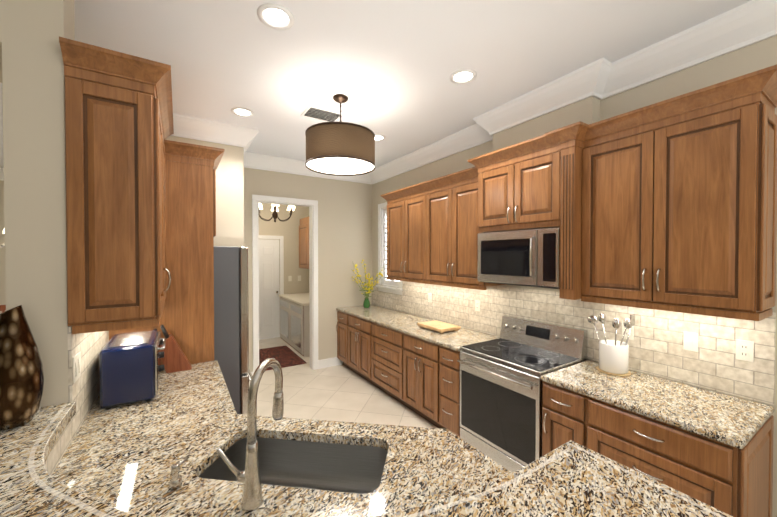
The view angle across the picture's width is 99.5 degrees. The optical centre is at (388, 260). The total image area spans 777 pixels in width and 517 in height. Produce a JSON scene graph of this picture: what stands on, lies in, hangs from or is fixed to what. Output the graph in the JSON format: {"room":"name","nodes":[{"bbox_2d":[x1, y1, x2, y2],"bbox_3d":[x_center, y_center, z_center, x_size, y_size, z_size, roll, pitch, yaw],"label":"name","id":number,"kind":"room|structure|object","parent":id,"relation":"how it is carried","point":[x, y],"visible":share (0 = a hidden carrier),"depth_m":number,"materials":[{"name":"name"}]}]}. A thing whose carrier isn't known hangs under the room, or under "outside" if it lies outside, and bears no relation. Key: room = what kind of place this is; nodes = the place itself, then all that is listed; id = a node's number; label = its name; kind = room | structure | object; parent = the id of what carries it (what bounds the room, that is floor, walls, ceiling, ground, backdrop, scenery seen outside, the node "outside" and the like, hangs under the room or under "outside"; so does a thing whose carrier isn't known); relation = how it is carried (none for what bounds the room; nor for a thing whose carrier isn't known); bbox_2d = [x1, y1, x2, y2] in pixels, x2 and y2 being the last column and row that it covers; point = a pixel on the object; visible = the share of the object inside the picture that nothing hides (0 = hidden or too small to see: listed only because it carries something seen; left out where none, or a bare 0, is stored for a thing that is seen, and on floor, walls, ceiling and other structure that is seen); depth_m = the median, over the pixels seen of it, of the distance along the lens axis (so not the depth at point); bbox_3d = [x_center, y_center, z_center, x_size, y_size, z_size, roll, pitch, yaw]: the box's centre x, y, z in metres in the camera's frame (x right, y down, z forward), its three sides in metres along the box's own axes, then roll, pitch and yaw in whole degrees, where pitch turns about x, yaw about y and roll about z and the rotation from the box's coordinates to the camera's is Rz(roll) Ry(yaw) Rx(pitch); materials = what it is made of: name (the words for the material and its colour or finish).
{"room":"kitchen","nodes":[
{"label":"kitchen","id":0,"kind":"room"},
{"bbox_2d":[0,0,1,82],"bbox_3d":[-4.046,0.177,-0.007,5.660,3.050,0.450,0,1,-32],"label":"wall","id":1,"kind":"structure","parent":0,"point":[0,47],"depth_m":1.35,"materials":[{"name":"paint"}]},
{"bbox_2d":[0,180,5,313],"bbox_3d":[-6.985,0.116,4.618,5.660,3.050,0.120,0,1,-32],"label":"wall","id":2,"kind":"structure","parent":0,"point":[2,274],"depth_m":5.14,"materials":[{"name":"paint"}]},
{"bbox_2d":[0,305,43,430],"bbox_3d":[-1.403,0.392,1.225,0.166,0.447,0.166,0,1,-32],"label":"vase","id":3,"kind":"object","parent":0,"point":[21,379],"visible":1,"depth_m":1.20,"materials":[{"name":"ceramic"}]},
{"bbox_2d":[1,0,98,406],"bbox_3d":[-1.977,0.149,2.181,0.180,3.050,1.925,0,1,-32],"label":"wall","id":4,"kind":"structure","parent":0,"point":[33,94],"depth_m":1.37,"materials":[{"name":"paint"}]},
{"bbox_2d":[67,326,108,439],"bbox_3d":[-1.619,0.531,1.802,0.012,0.496,0.893,0,1,-32],"label":"backsplash","id":5,"kind":"structure","parent":4,"relation":"attached to","point":[84,391],"depth_m":1.62,"materials":[{"name":"tile"}]},
{"bbox_2d":[72,351,80,383],"bbox_3d":[-1.404,0.483,1.486,0.010,0.116,0.116,0,1,-32],"label":"light switch","id":6,"kind":"object","parent":5,"relation":"attached to","point":[76,365],"visible":0.98,"depth_m":1.47,"materials":[{"name":"beige plastic"}]},
{"bbox_2d":[59,37,167,328],"bbox_3d":[-1.477,-0.320,1.867,0.328,1.196,0.918,0,1,-32],"label":"upper cabinet","id":7,"kind":"object","parent":4,"relation":"attached to","point":[140,211],"depth_m":1.48,"materials":[{"name":"brown wood"}]},
{"bbox_2d":[168,141,219,244],"bbox_3d":[-1.858,-0.506,2.761,0.648,0.665,0.960,0,1,-32],"label":"upper cabinet","id":8,"kind":"object","parent":4,"relation":"attached to","point":[192,169],"depth_m":2.42,"materials":[{"name":"brown wood"}]},
{"bbox_2d":[0,0,776,183],"bbox_3d":[-3.074,-1.280,1.503,8.940,0.176,9.300,0,1,-32],"label":"crown molding","id":9,"kind":"structure","parent":4,"relation":"attached to","point":[744,25],"depth_m":2.48,"materials":[{"name":"white"}]},
{"bbox_2d":[165,135,243,246],"bbox_3d":[-2.334,0.129,3.681,1.185,3.050,0.990,0,1,-32],"label":"wall block","id":10,"kind":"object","parent":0,"point":[230,201],"visible":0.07,"depth_m":3.49,"materials":[{"name":"paint"}]},
{"bbox_2d":[258,203,308,293],"bbox_3d":[-2.523,0.088,6.742,1.830,3.050,0.120,0,1,-32],"label":"wall","id":11,"kind":"structure","parent":0,"point":[288,230],"depth_m":6.94,"materials":[{"name":"paint"}]},
{"bbox_2d":[259,235,283,339],"bbox_3d":[-2.590,0.557,6.629,0.940,2.115,0.100,0,1,-32],"label":"door","id":12,"kind":"structure","parent":11,"relation":"attached to","point":[271,284],"depth_m":6.76,"materials":[{"name":"white wood"}]},
{"bbox_2d":[244,168,371,371],"bbox_3d":[-1.183,0.112,4.928,2.095,3.050,0.120,0,1,-32],"label":"wall","id":13,"kind":"structure","parent":0,"point":[344,226],"depth_m":5.05,"materials":[{"name":"paint"}]},
{"bbox_2d":[252,194,317,373],"bbox_3d":[-1.481,0.377,4.742,0.920,2.525,0.160,0,1,-32],"label":"door frame","id":14,"kind":"structure","parent":13,"relation":"attached to","point":[312,205],"depth_m":4.83,"materials":[{"name":"white wood"}]},
{"bbox_2d":[318,357,342,368],"bbox_3d":[-0.660,1.569,5.199,0.940,0.130,0.015,0,1,-32],"label":"baseboard","id":15,"kind":"structure","parent":13,"relation":"attached to","point":[329,362],"depth_m":5.04,"materials":[{"name":"white wood"}]},
{"bbox_2d":[249,337,436,427],"bbox_3d":[-3.061,1.720,1.670,9.100,0.080,9.500,0,1,-32],"label":"floor","id":16,"kind":"structure","parent":0,"point":[342,393],"depth_m":3.95,"materials":[{"name":"tile"}]},
{"bbox_2d":[0,305,5,312],"bbox_3d":[-5.466,1.130,4.758,0.455,1.020,0.460,1,1,38],"label":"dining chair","id":17,"kind":"object","parent":16,"relation":"on","point":[2,308],"visible":0.04,"depth_m":4.56,"materials":[{"name":"brown wood"}]},
{"bbox_2d":[214,246,252,414],"bbox_3d":[-1.717,0.777,2.867,0.921,1.775,0.916,0,1,-32],"label":"fridge","id":18,"kind":"object","parent":16,"relation":"on","point":[231,322],"visible":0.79,"depth_m":2.62,"materials":[{"name":"silver metal"}]},
{"bbox_2d":[259,345,305,370],"bbox_3d":[-1.922,1.623,5.509,0.740,0.011,1.200,0,1,-32],"label":"rug","id":19,"kind":"object","parent":16,"relation":"on","point":[285,356],"visible":0.58,"depth_m":5.52,"materials":[{"name":"red fabric"}]},
{"bbox_2d":[24,408,559,516],"bbox_3d":[-0.664,1.251,1.620,1.413,0.862,2.238,0,1,-32],"label":"kitchen island","id":20,"kind":"object","parent":16,"relation":"on","point":[45,478],"depth_m":0.85,"materials":[{"name":"brown stone"}]},
{"bbox_2d":[28,358,559,516],"bbox_3d":[-0.649,0.800,1.628,1.441,0.038,2.234,0,1,-32],"label":"countertop","id":21,"kind":"structure","parent":20,"relation":"on","point":[185,451],"depth_m":1.27,"materials":[{"name":"beige stone"}]},
{"bbox_2d":[99,330,165,409],"bbox_3d":[-1.477,0.617,1.939,0.277,0.318,0.440,0,1,-32],"label":"toaster","id":22,"kind":"object","parent":21,"relation":"on","point":[131,367],"visible":1,"depth_m":1.76,"materials":[{"name":"blue metal"}]},
{"bbox_2d":[154,324,191,372],"bbox_3d":[-1.506,0.609,2.300,0.224,0.323,0.100,0,1,-32],"label":"knife block","id":23,"kind":"object","parent":21,"relation":"on","point":[174,359],"visible":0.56,"depth_m":2.26,"materials":[{"name":"brown wood"}]},
{"bbox_2d":[169,358,283,511],"bbox_3d":[-0.545,0.568,1.139,0.367,0.439,0.310,0,1,-32],"label":"faucet","id":24,"kind":"object","parent":21,"relation":"on","point":[188,492],"depth_m":1.08,"materials":[{"name":"silver metal"}]},
{"bbox_2d":[199,437,387,493],"bbox_3d":[-0.360,0.918,1.319,0.763,0.190,0.720,0,1,-32],"label":"sink","id":25,"kind":"object","parent":21,"relation":"in","point":[298,462],"depth_m":1.49,"materials":[{"name":"metal"}]},
{"bbox_2d":[279,293,309,356],"bbox_3d":[-1.574,1.169,6.343,0.668,0.900,1.564,0,1,-32],"label":"base cabinet","id":26,"kind":"object","parent":16,"relation":"on","point":[294,323],"depth_m":5.91,"materials":[{"name":"beige wood"}]},
{"bbox_2d":[336,312,343,364],"bbox_3d":[-0.413,1.206,5.087,0.630,0.860,0.458,0,1,-32],"label":"base cabinet","id":27,"kind":"object","parent":16,"relation":"on","point":[340,315],"depth_m":5.00,"materials":[{"name":"brown wood"}]},
{"bbox_2d":[344,312,367,380],"bbox_3d":[-0.162,1.211,4.693,0.630,0.860,0.748,0,1,-32],"label":"base cabinet","id":28,"kind":"object","parent":16,"relation":"on","point":[355,329],"depth_m":4.57,"materials":[{"name":"brown wood"}]},
{"bbox_2d":[368,324,399,401],"bbox_3d":[0.229,1.219,4.078,0.630,0.860,0.846,0,1,-32],"label":"base cabinet","id":29,"kind":"object","parent":16,"relation":"on","point":[383,344],"depth_m":3.93,"materials":[{"name":"brown wood"}]},
{"bbox_2d":[400,332,431,423],"bbox_3d":[0.577,1.226,3.529,0.630,0.860,0.590,0,1,-32],"label":"base cabinet","id":30,"kind":"object","parent":16,"relation":"on","point":[415,355],"depth_m":3.40,"materials":[{"name":"brown wood"}]},
{"bbox_2d":[336,304,498,351],"bbox_3d":[0.163,0.767,4.152,0.636,0.038,2.645,0,1,-32],"label":"countertop","id":31,"kind":"structure","parent":30,"relation":"on","point":[406,323],"depth_m":3.63,"materials":[{"name":"beige stone"}]},
{"bbox_2d":[351,260,382,307],"bbox_3d":[-0.377,0.362,5.084,0.473,0.743,0.429,0,1,-32],"label":"flower vase","id":32,"kind":"object","parent":31,"relation":"on","point":[366,303],"visible":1,"depth_m":5.03,"materials":[{"name":"green glass"}]},
{"bbox_2d":[417,320,460,332],"bbox_3d":[0.547,0.729,3.606,0.280,0.048,0.400,0,1,-32],"label":"cutting board","id":33,"kind":"object","parent":31,"relation":"on","point":[439,326],"visible":1,"depth_m":3.54,"materials":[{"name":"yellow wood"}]},
{"bbox_2d":[432,344,459,436],"bbox_3d":[0.792,1.231,3.191,0.630,0.860,0.346,0,1,-32],"label":"base cabinet","id":34,"kind":"object","parent":16,"relation":"on","point":[445,366],"depth_m":3.02,"materials":[{"name":"brown wood"}]},
{"bbox_2d":[457,315,587,471],"bbox_3d":[1.058,1.104,2.700,0.675,1.125,0.761,0,1,-32],"label":"range","id":35,"kind":"object","parent":16,"relation":"on","point":[500,401],"visible":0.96,"depth_m":2.56,"materials":[{"name":"silver metal"}]},
{"bbox_2d":[542,384,571,455],"bbox_3d":[1.373,1.243,2.277,0.630,0.860,0.290,0,1,-32],"label":"base cabinet","id":36,"kind":"object","parent":16,"relation":"on","point":[556,403],"depth_m":2.15,"materials":[{"name":"brown wood"}]},
{"bbox_2d":[568,392,773,516],"bbox_3d":[1.608,1.248,1.908,0.631,0.860,0.723,0,1,-32],"label":"base cabinet","id":37,"kind":"object","parent":16,"relation":"on","point":[737,484],"depth_m":1.65,"materials":[{"name":"brown wood"}]},
{"bbox_2d":[541,360,773,451],"bbox_3d":[1.540,0.796,1.985,0.636,0.038,0.947,0,1,-32],"label":"countertop","id":38,"kind":"structure","parent":37,"relation":"on","point":[730,421],"depth_m":1.80,"materials":[{"name":"beige stone"}]},
{"bbox_2d":[587,313,634,375],"bbox_3d":[1.548,0.570,2.293,0.229,0.401,0.254,0,1,-32],"label":"utensil crock","id":39,"kind":"object","parent":38,"relation":"on","point":[613,357],"visible":1,"depth_m":2.22,"materials":[{"name":"white ceramic"}]},
{"bbox_2d":[0,0,751,167],"bbox_3d":[-3.061,-1.409,1.629,9.100,0.080,9.500,0,1,-32],"label":"ceiling","id":40,"kind":"structure","parent":0,"point":[388,68],"depth_m":2.16,"materials":[{"name":"paint"}]},
{"bbox_2d":[231,107,253,116],"bbox_3d":[-1.367,-1.384,3.085,0.200,0.008,0.200,0,1,-32],"label":"recessed light","id":41,"kind":"object","parent":40,"relation":"in","point":[241,112],"visible":1,"depth_m":3.08,"materials":[{"name":"white glass"}]},
{"bbox_2d":[257,3,294,29],"bbox_3d":[-0.634,-1.367,1.857,0.200,0.008,0.200,0,1,-32],"label":"recessed light","id":42,"kind":"object","parent":40,"relation":"in","point":[272,15],"visible":1,"depth_m":1.85,"materials":[{"name":"white"}]},
{"bbox_2d":[258,203,294,221],"bbox_3d":[-1.918,-1.028,5.560,0.707,0.784,0.716,0,1,-32],"label":"chandelier","id":43,"kind":"object","parent":40,"relation":"hanging from","point":[290,208],"visible":0.75,"depth_m":5.52,"materials":[{"name":"white glass"}]},
{"bbox_2d":[301,105,343,121],"bbox_3d":[-0.631,-1.381,3.138,0.340,0.016,0.240,0,1,-32],"label":"ceiling vent","id":44,"kind":"object","parent":40,"relation":"in","point":[320,114],"visible":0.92,"depth_m":3.12,"materials":[{"name":"white metal"}]},
{"bbox_2d":[305,94,374,175],"bbox_3d":[-0.408,-1.086,2.810,0.588,0.598,0.588,0,1,-32],"label":"pendant light","id":45,"kind":"object","parent":40,"relation":"hanging from","point":[340,148],"visible":1,"depth_m":2.60,"materials":[{"name":"brown fabric"}]},
{"bbox_2d":[375,134,385,140],"bbox_3d":[-0.132,-1.393,3.751,0.200,0.008,0.200,0,1,-32],"label":"recessed light","id":46,"kind":"object","parent":40,"relation":"in","point":[378,137],"visible":0.56,"depth_m":3.74,"materials":[{"name":"white"}]},
{"bbox_2d":[450,69,476,83],"bbox_3d":[0.562,-1.376,2.474,0.200,0.008,0.200,0,1,-32],"label":"recessed light","id":47,"kind":"object","parent":40,"relation":"in","point":[463,76],"visible":1,"depth_m":2.47,"materials":[{"name":"white glass"}]},
{"bbox_2d":[493,96,599,150],"bbox_3d":[1.305,-1.160,2.837,0.120,0.450,0.910,0,1,-32],"label":"wall","id":48,"kind":"structure","parent":0,"point":[586,110],"depth_m":2.69,"materials":[{"name":"paint"}]},
{"bbox_2d":[372,35,776,516],"bbox_3d":[1.490,0.140,2.805,0.140,3.050,6.570,0,1,-32],"label":"wall","id":49,"kind":"structure","parent":0,"point":[760,55],"depth_m":2.18,"materials":[{"name":"paint"}]},
{"bbox_2d":[376,202,402,294],"bbox_3d":[0.060,-0.194,4.994,0.180,1.380,0.715,0,1,-32],"label":"window","id":50,"kind":"structure","parent":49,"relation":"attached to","point":[394,287],"depth_m":5.18,"materials":[{"name":"white"}]},
{"bbox_2d":[384,184,419,279],"bbox_3d":[0.354,-0.324,4.146,0.330,1.105,0.899,0,1,-32],"label":"upper cabinet","id":51,"kind":"object","parent":49,"relation":"attached to","point":[403,207],"depth_m":4.09,"materials":[{"name":"brown wood"}]},
{"bbox_2d":[420,168,506,287],"bbox_3d":[0.772,-0.316,3.486,0.330,1.105,0.899,0,1,-32],"label":"upper cabinet","id":52,"kind":"object","parent":49,"relation":"attached to","point":[448,234],"depth_m":3.39,"materials":[{"name":"brown wood"}]},
{"bbox_2d":[476,128,579,232],"bbox_3d":[1.183,-0.580,2.757,0.415,0.660,0.763,0,1,-32],"label":"upper cabinet","id":53,"kind":"object","parent":49,"relation":"attached to","point":[529,184],"depth_m":2.52,"materials":[{"name":"brown wood"}]},
{"bbox_2d":[477,227,559,288],"bbox_3d":[1.154,-0.019,2.747,0.455,0.440,0.753,0,1,-32],"label":"microwave","id":54,"kind":"object","parent":53,"relation":"attached to","point":[530,257],"visible":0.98,"depth_m":2.58,"materials":[{"name":"silver metal"}]},
{"bbox_2d":[372,274,775,405],"bbox_3d":[0.897,0.506,3.601,0.012,0.498,4.360,0,1,-32],"label":"backsplash","id":55,"kind":"structure","parent":49,"relation":"attached to","point":[658,350],"depth_m":2.25,"materials":[{"name":"tile"}]},
{"bbox_2d":[428,293,431,302],"bbox_3d":[0.523,0.477,4.168,0.008,0.116,0.070,0,1,-32],"label":"electrical outlet","id":56,"kind":"object","parent":55,"relation":"attached to","point":[429,297],"visible":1,"depth_m":4.16,"materials":[{"name":"beige plastic"}]},
{"bbox_2d":[475,300,479,311],"bbox_3d":[0.947,0.486,3.502,0.008,0.116,0.070,0,1,-32],"label":"electrical outlet","id":57,"kind":"object","parent":55,"relation":"attached to","point":[477,305],"visible":1,"depth_m":3.50,"materials":[{"name":"beige plastic"}]},
{"bbox_2d":[622,322,633,339],"bbox_3d":[1.692,0.502,2.329,0.008,0.116,0.070,0,1,-32],"label":"electrical outlet","id":58,"kind":"object","parent":55,"relation":"attached to","point":[631,336],"visible":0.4,"depth_m":2.33,"materials":[{"name":"beige plastic"}]},
{"bbox_2d":[683,331,697,351],"bbox_3d":[1.874,0.505,2.041,0.010,0.116,0.070,0,1,-32],"label":"electrical outlet","id":59,"kind":"object","parent":55,"relation":"attached to","point":[690,341],"visible":1,"depth_m":2.04,"materials":[{"name":"beige plastic"}]},
{"bbox_2d":[735,339,753,361],"bbox_3d":[1.998,0.508,1.848,0.008,0.116,0.070,0,1,-32],"label":"electrical outlet","id":60,"kind":"object","parent":55,"relation":"attached to","point":[744,350],"visible":1,"depth_m":1.84,"materials":[{"name":"beige plastic"}]},
{"bbox_2d":[576,68,776,319],"bbox_3d":[1.704,-0.322,2.020,0.330,1.156,0.845,0,1,-32],"label":"upper cabinet","id":61,"kind":"object","parent":49,"relation":"attached to","point":[670,204],"depth_m":1.81,"materials":[{"name":"brown wood"}]},
{"bbox_3d":[-1.129,0.093,6.366,0.120,3.050,2.250,0,1,-32],"label":"wall","id":62,"kind":"structure","parent":0,"visible":0},
{"bbox_2d":[299,217,308,268],"bbox_3d":[-1.385,-0.329,6.322,0.348,0.995,1.100,0,1,-32],"label":"wall cabinet","id":63,"kind":"object","parent":62,"relation":"attached to","point":[304,244],"visible":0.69,"depth_m":6.41,"materials":[{"name":"brown wood"}]},
{"bbox_3d":[-0.406,1.180,1.175,1.642,1.014,1.483,0,1,-32],"label":"wall","id":64,"kind":"structure","parent":0,"visible":0},
{"bbox_2d":[45,420,71,474],"bbox_3d":[-0.385,0.729,1.259,1.511,0.114,1.352,0,1,-32],"label":"backsplash","id":65,"kind":"structure","parent":64,"relation":"attached to","point":[60,447],"depth_m":1.28,"materials":[{"name":"stone"}]}
]}

